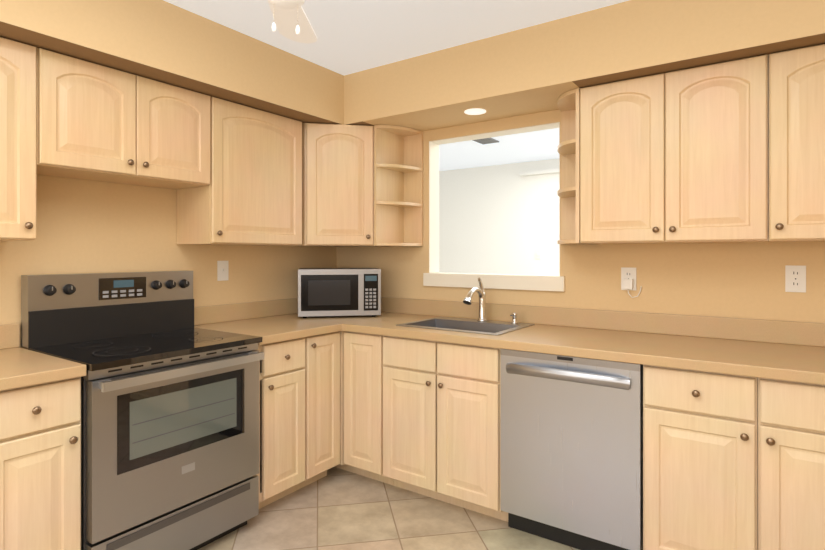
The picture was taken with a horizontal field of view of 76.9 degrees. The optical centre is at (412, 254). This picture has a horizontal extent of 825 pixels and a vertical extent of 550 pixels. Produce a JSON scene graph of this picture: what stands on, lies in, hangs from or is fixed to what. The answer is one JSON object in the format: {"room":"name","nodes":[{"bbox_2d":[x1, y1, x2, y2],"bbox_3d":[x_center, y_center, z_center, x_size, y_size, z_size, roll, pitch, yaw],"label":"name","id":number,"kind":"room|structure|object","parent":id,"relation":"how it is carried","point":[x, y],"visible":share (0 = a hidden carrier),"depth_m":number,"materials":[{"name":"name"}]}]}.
{"room":"kitchen","nodes":[
{"label":"kitchen","id":0,"kind":"room"},
{"bbox_2d":[0,175,336,349],"bbox_3d":[-1.930,0.094,2.033,0.120,2.440,4.600,0,0,35],"label":"wall","id":1,"kind":"structure","parent":0,"point":[86,226],"depth_m":2.64,"materials":[{"name":"paint"}]},
{"bbox_2d":[0,37,35,240],"bbox_3d":[-1.716,-0.435,1.925,0.348,0.758,0.460,0,0,35],"label":"upper cabinet","id":2,"kind":"object","parent":1,"relation":"attached to","point":[17,141],"visible":1,"depth_m":1.98,"materials":[{"name":"brown wood"}]},
{"bbox_2d":[36,48,209,189],"bbox_3d":[-1.367,-0.584,2.428,0.348,0.460,0.760,0,0,35],"label":"upper cabinet","id":3,"kind":"object","parent":1,"relation":"attached to","point":[97,122],"visible":0.98,"depth_m":2.29,"materials":[{"name":"brown wood"}]},
{"bbox_2d":[217,261,228,280],"bbox_3d":[-1.120,0.096,3.078,0.015,0.118,0.074,0,0,35],"label":"light switch","id":4,"kind":"object","parent":1,"relation":"attached to","point":[222,270],"visible":1,"depth_m":3.08,"materials":[{"name":"white plastic"}]},
{"bbox_2d":[177,96,301,245],"bbox_3d":[-0.970,-0.435,2.999,0.348,0.758,0.625,0,0,35],"label":"upper cabinet","id":5,"kind":"object","parent":1,"relation":"attached to","point":[250,194],"visible":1,"depth_m":2.84,"materials":[{"name":"brown wood"}]},
{"bbox_2d":[198,467,578,549],"bbox_3d":[-0.115,1.344,0.772,4.540,0.060,4.840,0,0,35],"label":"floor","id":6,"kind":"structure","parent":0,"point":[335,508],"depth_m":2.53,"materials":[{"name":"tile"}]},
{"bbox_2d":[0,377,80,549],"bbox_3d":[-1.530,0.878,1.939,0.638,0.872,0.305,0,0,35],"label":"base cabinet","id":7,"kind":"object","parent":6,"relation":"on","point":[40,466],"visible":0.94,"depth_m":1.79,"materials":[{"name":"brown wood"}]},
{"bbox_2d":[0,323,85,390],"bbox_3d":[-1.532,0.369,1.935,0.639,0.143,0.315,0,0,35],"label":"countertop","id":8,"kind":"structure","parent":7,"relation":"on","point":[20,367],"depth_m":1.87,"materials":[{"name":"laminate"}]},
{"bbox_2d":[21,271,263,549],"bbox_3d":[-1.188,0.702,2.357,0.688,1.225,0.762,0,0,35],"label":"range","id":9,"kind":"object","parent":6,"relation":"on","point":[169,426],"visible":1,"depth_m":2.22,"materials":[{"name":"silver metal"}]},
{"bbox_2d":[256,337,304,508],"bbox_3d":[-0.908,0.878,2.835,0.638,0.872,0.335,0,0,35],"label":"base cabinet","id":10,"kind":"object","parent":6,"relation":"on","point":[281,474],"visible":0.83,"depth_m":2.67,"materials":[{"name":"brown wood"}]},
{"bbox_2d":[194,299,341,344],"bbox_3d":[-0.838,0.369,2.930,0.643,0.143,0.570,0,0,35],"label":"countertop","id":11,"kind":"structure","parent":10,"relation":"on","point":[274,321],"depth_m":3.00,"materials":[{"name":"laminate"}]},
{"bbox_2d":[293,331,339,491],"bbox_3d":[-0.735,0.878,3.083,0.638,0.872,0.267,0,0,35],"label":"base cabinet","id":12,"kind":"object","parent":6,"relation":"on","point":[322,403],"visible":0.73,"depth_m":2.90,"materials":[{"name":"brown wood"}]},
{"bbox_2d":[334,331,393,485],"bbox_3d":[-0.369,0.878,3.373,0.908,0.872,0.613,0,0,35],"label":"base cabinet","id":13,"kind":"object","parent":6,"relation":"on","point":[361,403],"visible":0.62,"depth_m":2.95,"materials":[{"name":"brown wood"}]},
{"bbox_2d":[282,297,824,384],"bbox_3d":[0.526,0.369,2.726,3.117,0.143,0.653,0,0,35],"label":"countertop","id":14,"kind":"structure","parent":13,"relation":"on","point":[793,351],"depth_m":2.44,"materials":[{"name":"laminate"}]},
{"bbox_2d":[298,268,380,317],"bbox_3d":[-0.484,0.246,3.420,0.515,0.306,0.347,0,0,-10],"label":"microwave","id":15,"kind":"object","parent":14,"relation":"on","point":[339,291],"visible":1,"depth_m":3.25,"materials":[{"name":"silver metal"}]},
{"bbox_2d":[396,316,534,335],"bbox_3d":[0.299,0.491,2.923,0.625,0.196,0.475,0,0,35],"label":"sink","id":16,"kind":"object","parent":14,"relation":"in","point":[488,327],"visible":0.4,"depth_m":3.00,"materials":[{"name":"silver metal"}]},
{"bbox_2d":[510,312,517,323],"bbox_3d":[0.573,0.361,2.944,0.039,0.063,0.071,0,0,35],"label":"soap dispenser","id":17,"kind":"object","parent":16,"relation":"on","point":[514,317],"visible":1,"depth_m":2.94,"materials":[{"name":"silver metal"}]},
{"bbox_2d":[463,277,487,321],"bbox_3d":[0.363,0.263,2.998,0.063,0.258,0.239,0,0,35],"label":"faucet","id":18,"kind":"object","parent":14,"relation":"on","point":[482,301],"visible":1,"depth_m":3.05,"materials":[{"name":"silver metal"}]},
{"bbox_2d":[383,335,507,521],"bbox_3d":[0.287,0.878,2.901,0.705,0.872,0.638,0,0,35],"label":"sink base","id":19,"kind":"object","parent":6,"relation":"on","point":[441,421],"visible":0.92,"depth_m":2.64,"materials":[{"name":"brown wood"}]},
{"bbox_2d":[501,349,642,549],"bbox_3d":[0.822,0.880,2.498,0.616,0.868,0.656,0,0,35],"label":"dishwasher","id":20,"kind":"object","parent":6,"relation":"on","point":[571,451],"visible":0.94,"depth_m":2.26,"materials":[{"name":"silver metal"}]},
{"bbox_2d":[643,365,757,549],"bbox_3d":[1.254,0.878,2.229,0.388,0.872,0.638,0,0,35],"label":"base cabinet","id":21,"kind":"object","parent":6,"relation":"on","point":[700,460],"visible":0.92,"depth_m":1.98,"materials":[{"name":"brown wood"}]},
{"bbox_2d":[758,378,824,549],"bbox_3d":[1.613,0.878,1.980,0.481,0.872,0.638,0,0,35],"label":"base cabinet","id":22,"kind":"object","parent":6,"relation":"on","point":[791,465],"visible":0.94,"depth_m":1.82,"materials":[{"name":"brown wood"}]},
{"bbox_2d":[164,0,628,170],"bbox_3d":[0.202,-1.166,2.367,6.200,0.080,7.820,0,0,35],"label":"ceiling","id":23,"kind":"structure","parent":0,"point":[354,36],"depth_m":2.59,"materials":[{"name":"paint"}]},
{"bbox_2d":[268,0,316,43],"bbox_3d":[-0.375,-0.888,1.537,0.834,0.475,0.834,0,0,35],"label":"ceiling fan","id":24,"kind":"object","parent":23,"relation":"hanging from","point":[291,20],"visible":1,"depth_m":1.87,"materials":[{"name":"white"}]},
{"bbox_2d":[472,138,498,143],"bbox_3d":[0.686,-1.117,5.062,0.180,0.016,0.360,0,0,35],"label":"ceiling vent","id":25,"kind":"object","parent":23,"relation":"in","point":[486,141],"visible":0.6,"depth_m":5.10,"materials":[{"name":"grey metal"}]},
{"bbox_2d":[0,0,824,130],"bbox_3d":[-0.115,-0.971,0.772,4.300,0.310,4.600,0,0,35],"label":"soffit","id":26,"kind":"structure","parent":0,"point":[542,67],"depth_m":2.43,"materials":[{"name":"paint"}]},
{"bbox_2d":[464,108,485,114],"bbox_3d":[0.357,-0.812,2.959,0.124,0.006,0.124,0,0,35],"label":"recessed light","id":27,"kind":"object","parent":26,"relation":"in","point":[475,111],"visible":1,"depth_m":2.96,"materials":[{"name":"white"}]},
{"bbox_2d":[439,158,558,274],"bbox_3d":[2.467,0.094,5.627,6.200,2.440,0.120,0,0,35],"label":"wall","id":28,"kind":"structure","parent":0,"point":[499,219],"depth_m":6.50,"materials":[{"name":"paint"}]},
{"bbox_2d":[535,249,539,258],"bbox_3d":[1.496,-0.003,6.218,0.070,0.115,0.015,0,0,35],"label":"switch plate","id":29,"kind":"object","parent":28,"relation":"attached to","point":[537,253],"visible":1,"depth_m":6.22,"materials":[{"name":"white plastic"}]},
{"bbox_2d":[519,169,558,175],"bbox_3d":[1.902,-0.976,5.909,1.450,0.040,0.059,0,0,35],"label":"rail","id":30,"kind":"object","parent":28,"relation":"attached to","point":[539,172],"visible":0.36,"depth_m":6.15,"materials":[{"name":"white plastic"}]},
{"bbox_2d":[337,109,824,322],"bbox_3d":[1.232,0.094,2.710,4.540,2.440,0.120,0,0,35],"label":"wall","id":31,"kind":"structure","parent":0,"point":[746,280],"depth_m":2.66,"materials":[{"name":"paint"}]},
{"bbox_2d":[290,123,380,246],"bbox_3d":[-0.489,-0.435,3.456,0.616,0.758,0.612,0,0,35],"label":"upper cabinet","id":32,"kind":"object","parent":31,"relation":"attached to","point":[337,185],"visible":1,"depth_m":3.23,"materials":[{"name":"brown wood"}]},
{"bbox_2d":[374,125,422,245],"bbox_3d":[-0.087,-0.435,3.360,0.165,0.758,0.312,0,0,35],"label":"shelf","id":33,"kind":"object","parent":31,"relation":"attached to","point":[398,185],"visible":1,"depth_m":3.43,"materials":[{"name":"brown wood"}]},
{"bbox_2d":[423,122,564,291],"bbox_3d":[0.501,-0.269,3.216,0.937,0.952,0.162,0,0,35],"label":"window frame","id":34,"kind":"structure","parent":31,"relation":"attached to","point":[432,277],"depth_m":3.26,"materials":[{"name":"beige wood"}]},
{"bbox_2d":[557,88,586,243],"bbox_3d":[0.828,-0.435,2.724,0.190,0.758,0.312,0,0,35],"label":"shelf","id":35,"kind":"object","parent":31,"relation":"attached to","point":[568,147],"visible":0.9,"depth_m":2.85,"materials":[{"name":"brown wood"}]},
{"bbox_2d":[621,267,641,297],"bbox_3d":[1.129,0.146,2.686,0.102,0.156,0.035,0,0,35],"label":"electrical outlet","id":36,"kind":"object","parent":31,"relation":"attached to","point":[628,279],"visible":1,"depth_m":2.69,"materials":[{"name":"white plastic"}]},
{"bbox_2d":[580,55,768,243],"bbox_3d":[1.209,-0.435,2.437,0.760,0.758,0.348,0,0,35],"label":"upper cabinet","id":37,"kind":"object","parent":31,"relation":"attached to","point":[680,156],"visible":0.98,"depth_m":2.29,"materials":[{"name":"brown wood"}]},
{"bbox_2d":[785,265,805,291],"bbox_3d":[1.701,0.108,2.305,0.074,0.118,0.008,0,0,35],"label":"electrical outlet","id":38,"kind":"object","parent":31,"relation":"attached to","point":[795,278],"visible":1,"depth_m":2.31,"materials":[{"name":"white plastic"}]},
{"bbox_2d":[769,44,824,241],"bbox_3d":[1.712,-0.435,2.088,0.460,0.758,0.348,0,0,35],"label":"upper cabinet","id":39,"kind":"object","parent":31,"relation":"attached to","point":[796,145],"visible":1,"depth_m":2.05,"materials":[{"name":"brown wood"}]}
]}

